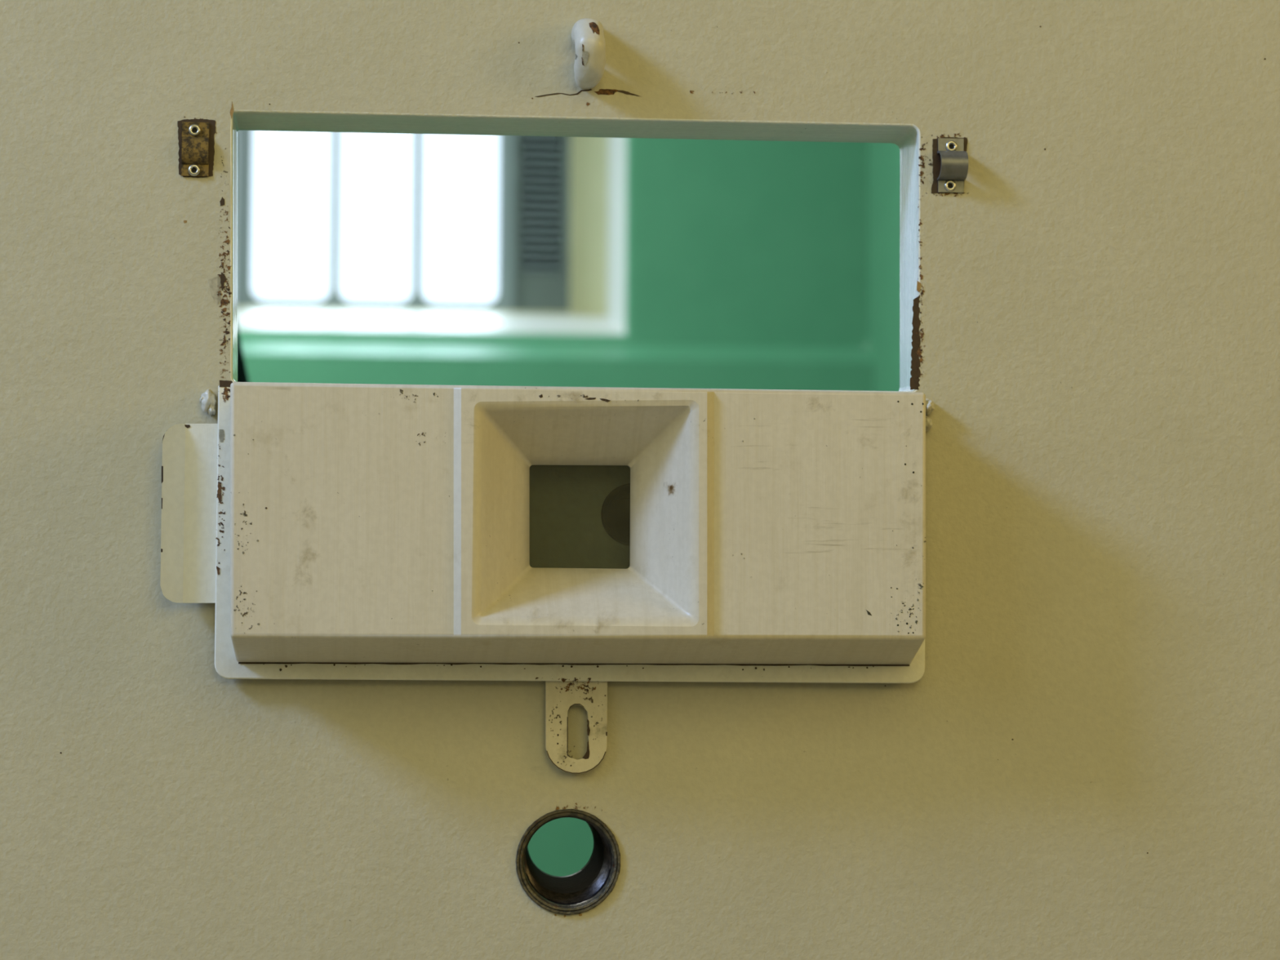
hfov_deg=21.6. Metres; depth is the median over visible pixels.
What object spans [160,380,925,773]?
hatch cover
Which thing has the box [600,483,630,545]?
socket
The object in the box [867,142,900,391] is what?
wall
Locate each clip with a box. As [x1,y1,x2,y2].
[181,121,208,176]
[937,137,968,192]
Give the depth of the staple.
1.85 m
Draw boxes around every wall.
[237,137,873,875]
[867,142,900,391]
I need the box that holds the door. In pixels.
[0,0,1279,959]
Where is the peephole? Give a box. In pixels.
[515,808,620,915]
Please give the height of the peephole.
0.065 m
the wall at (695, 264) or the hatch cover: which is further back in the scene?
the wall at (695, 264)
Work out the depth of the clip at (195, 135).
1.85 m
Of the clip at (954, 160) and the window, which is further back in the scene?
the window
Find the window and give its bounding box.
[237,130,570,311]
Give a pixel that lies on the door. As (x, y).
(1082, 762)
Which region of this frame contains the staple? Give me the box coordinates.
[571,17,605,88]
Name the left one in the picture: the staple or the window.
the window

